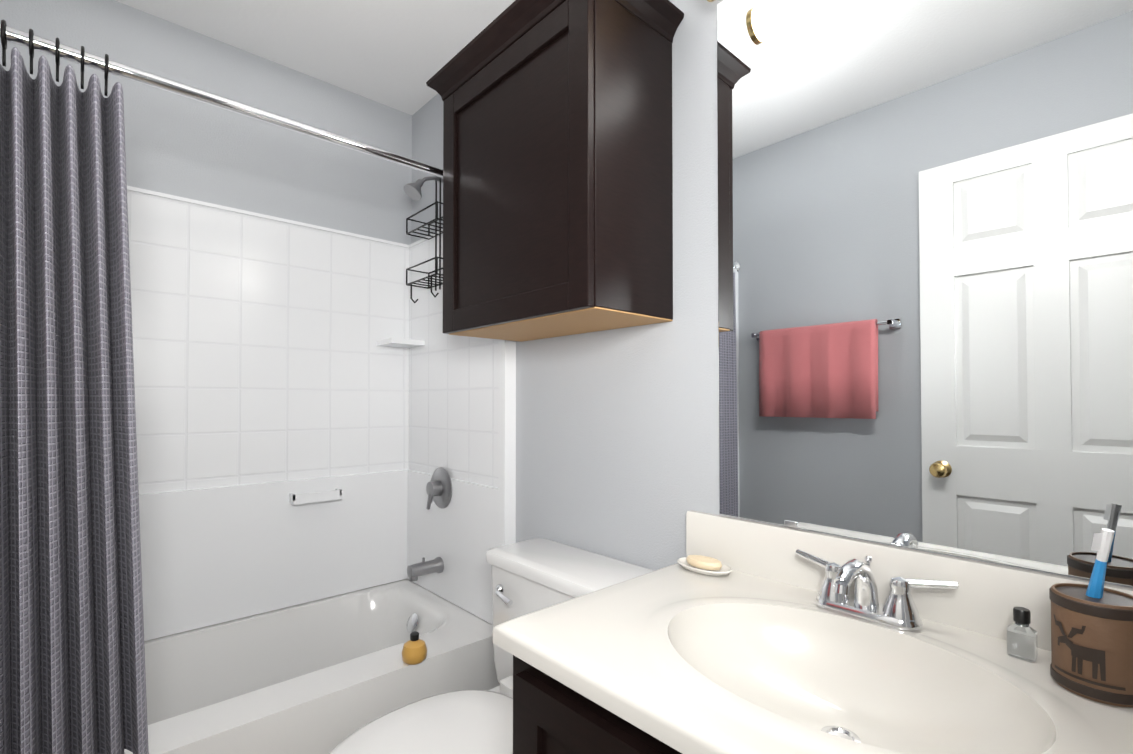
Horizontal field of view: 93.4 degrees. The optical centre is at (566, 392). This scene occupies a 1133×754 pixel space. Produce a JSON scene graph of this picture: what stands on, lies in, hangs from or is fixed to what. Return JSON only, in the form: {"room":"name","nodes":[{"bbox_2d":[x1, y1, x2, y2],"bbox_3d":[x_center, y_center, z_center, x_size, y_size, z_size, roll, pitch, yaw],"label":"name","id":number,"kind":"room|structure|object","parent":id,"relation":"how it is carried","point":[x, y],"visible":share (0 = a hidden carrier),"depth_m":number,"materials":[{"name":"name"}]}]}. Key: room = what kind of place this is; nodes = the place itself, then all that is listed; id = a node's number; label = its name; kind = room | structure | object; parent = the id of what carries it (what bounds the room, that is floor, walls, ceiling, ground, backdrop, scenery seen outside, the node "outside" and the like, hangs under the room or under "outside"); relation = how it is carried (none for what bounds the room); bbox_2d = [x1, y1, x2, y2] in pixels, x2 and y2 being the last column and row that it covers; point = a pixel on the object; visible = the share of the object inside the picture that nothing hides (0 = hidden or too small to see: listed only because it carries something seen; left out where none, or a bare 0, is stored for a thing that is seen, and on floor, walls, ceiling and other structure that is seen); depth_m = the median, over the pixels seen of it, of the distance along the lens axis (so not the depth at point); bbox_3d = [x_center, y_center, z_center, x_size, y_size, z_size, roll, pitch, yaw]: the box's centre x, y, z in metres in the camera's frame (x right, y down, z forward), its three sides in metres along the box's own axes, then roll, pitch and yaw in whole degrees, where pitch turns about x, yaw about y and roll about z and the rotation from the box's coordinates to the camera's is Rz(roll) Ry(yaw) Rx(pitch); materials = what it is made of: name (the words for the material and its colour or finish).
{"room":"bathroom","nodes":[
{"label":"bathroom","id":0,"kind":"room"},
{"bbox_2d":[0,0,411,244],"bbox_3d":[-1.233,-0.009,1.870,1.420,2.420,0.100,1,-1,-42],"label":"wall","id":1,"kind":"structure","parent":0,"point":[179,145],"depth_m":1.87,"materials":[{"name":"grey paint"}]},
{"bbox_2d":[115,0,514,114],"bbox_3d":[-0.040,-1.290,0.586,1.620,0.100,3.635,1,-1,-42],"label":"ceiling","id":2,"kind":"structure","parent":0,"point":[397,54],"depth_m":1.81,"materials":[{"name":"white paint"}]},
{"bbox_2d":[127,186,515,640],"bbox_3d":[-0.945,0.063,1.553,1.419,1.420,0.754,1,-1,-42],"label":"shower surround","id":3,"kind":"structure","parent":0,"point":[316,406],"depth_m":1.92,"materials":[{"name":"white tile"}]},
{"bbox_2d":[407,557,443,580],"bbox_3d":[-0.533,0.655,2.004,0.130,0.074,0.059,1,-1,-42],"label":"tub spout","id":4,"kind":"object","parent":3,"relation":"attached to","point":[416,570],"visible":1,"depth_m":1.99,"materials":[{"name":"silver metal"}]},
{"bbox_2d":[426,467,451,509],"bbox_3d":[-0.500,0.363,2.026,0.058,0.155,0.155,1,-1,-42],"label":"shower valve","id":5,"kind":"object","parent":3,"relation":"attached to","point":[439,489],"visible":0.98,"depth_m":2.01,"materials":[{"name":"silver metal"}]},
{"bbox_2d":[411,0,1132,587],"bbox_3d":[0.150,-0.015,1.484,0.100,2.420,2.535,1,-1,-42],"label":"wall","id":6,"kind":"structure","parent":0,"point":[617,444],"depth_m":1.35,"materials":[{"name":"grey paint"}]},
{"bbox_2d":[404,176,442,200],"bbox_3d":[-0.530,-0.790,2.030,0.182,0.129,0.072,1,-1,-42],"label":"shower head","id":7,"kind":"object","parent":6,"relation":"attached to","point":[412,191],"visible":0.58,"depth_m":1.99},
{"bbox_2d":[406,177,442,302],"bbox_3d":[-0.512,-0.597,2.043,0.101,0.497,0.246,1,-1,-42],"label":"shower caddy","id":8,"kind":"object","parent":7,"relation":"hanging from","point":[435,220],"visible":0.71,"depth_m":2.05,"materials":[{"name":"black metal"}]},
{"bbox_2d":[426,0,683,341],"bbox_3d":[-0.064,-0.539,1.409,0.325,0.735,0.671,1,-1,-42],"label":"upper cabinet","id":9,"kind":"object","parent":6,"relation":"attached to","point":[557,176],"visible":1,"depth_m":1.24,"materials":[{"name":"brown wood"}]},
{"bbox_2d":[717,0,1132,586],"bbox_3d":[0.609,-0.309,0.906,0.007,1.150,0.795,1,-1,-42],"label":"mirror","id":10,"kind":"object","parent":6,"relation":"attached to","point":[925,268],"visible":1,"depth_m":0.90,"materials":[{"name":"clear glass"}]},
{"bbox_3d":[-0.040,1.230,0.545,1.620,0.100,3.635,1,-1,-42],"label":"floor","id":11,"kind":"structure","parent":0,"visible":0},
{"bbox_2d":[124,579,499,753],"bbox_3d":[-0.952,0.986,1.547,1.416,0.420,0.728,1,-1,-42],"label":"bathtub","id":12,"kind":"object","parent":11,"relation":"on","point":[328,675],"visible":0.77,"depth_m":1.67,"materials":[{"name":"white ceramic"}]},
{"bbox_2d":[402,631,426,664],"bbox_3d":[-0.441,0.735,1.547,0.071,0.081,0.071,1,-1,-42],"label":"bottle","id":13,"kind":"object","parent":12,"relation":"on","point":[414,650],"visible":1,"depth_m":1.52,"materials":[{"name":"yellow plastic"}]},
{"bbox_2d":[329,538,653,753],"bbox_3d":[-0.180,0.810,1.207,0.722,0.760,0.490,1,-1,-42],"label":"toilet","id":14,"kind":"object","parent":11,"relation":"on","point":[532,575],"visible":0.56,"depth_m":1.26,"materials":[{"name":"white ceramic"}]},
{"bbox_2d":[493,510,1132,753],"bbox_3d":[0.373,0.724,0.724,0.577,0.917,0.870,1,-1,-42],"label":"bathroom vanity","id":15,"kind":"object","parent":11,"relation":"on","point":[757,650],"visible":0.88,"depth_m":0.81,"materials":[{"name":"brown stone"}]},
{"bbox_2d":[677,555,732,575],"bbox_3d":[0.294,0.366,1.142,0.080,0.026,0.128,1,-1,-42],"label":"soap dish","id":16,"kind":"object","parent":15,"relation":"on","point":[703,565],"visible":1,"depth_m":1.12,"materials":[{"name":"white ceramic"}]},
{"bbox_2d":[796,549,957,630],"bbox_3d":[0.472,0.320,0.869,0.146,0.101,0.250,1,-1,-42],"label":"faucet","id":17,"kind":"object","parent":15,"relation":"on","point":[897,609],"visible":0.98,"depth_m":0.86,"materials":[{"name":"silver metal"}]},
{"bbox_2d":[1007,607,1037,661],"bbox_3d":[0.645,0.339,0.755,0.031,0.066,0.031,1,-1,-42],"label":"bottle","id":18,"kind":"object","parent":15,"relation":"on","point":[1022,639],"visible":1,"depth_m":0.75,"materials":[{"name":"clear"}]},
{"bbox_2d":[1049,528,1132,707],"bbox_3d":[0.666,0.269,0.670,0.088,0.203,0.088,1,-1,-42],"label":"toothbrush cup","id":19,"kind":"object","parent":15,"relation":"on","point":[1092,639],"visible":1,"depth_m":0.65,"materials":[{"name":"brown glazed ceramic"}]},
{"bbox_3d":[-0.972,-0.032,0.459,0.100,2.420,2.535,1,-1,-42],"label":"wall","id":20,"kind":"structure","parent":0,"visible":0},
{"bbox_2d":[0,24,442,177],"bbox_3d":[-0.703,-0.663,1.301,1.416,0.064,0.064,1,-1,-42],"label":"shower curtain rod","id":21,"kind":"object","parent":20,"relation":"attached to","point":[21,38],"visible":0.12,"depth_m":1.20,"materials":[{"name":"silver metal"}]},
{"bbox_2d":[0,19,148,753],"bbox_3d":[-1.030,0.033,0.991,0.415,1.444,0.128,1,-1,-42],"label":"shower curtain","id":22,"kind":"object","parent":21,"relation":"hanging from","point":[72,666],"visible":1,"depth_m":1.04,"materials":[{"name":"grey fabric"}]}
]}

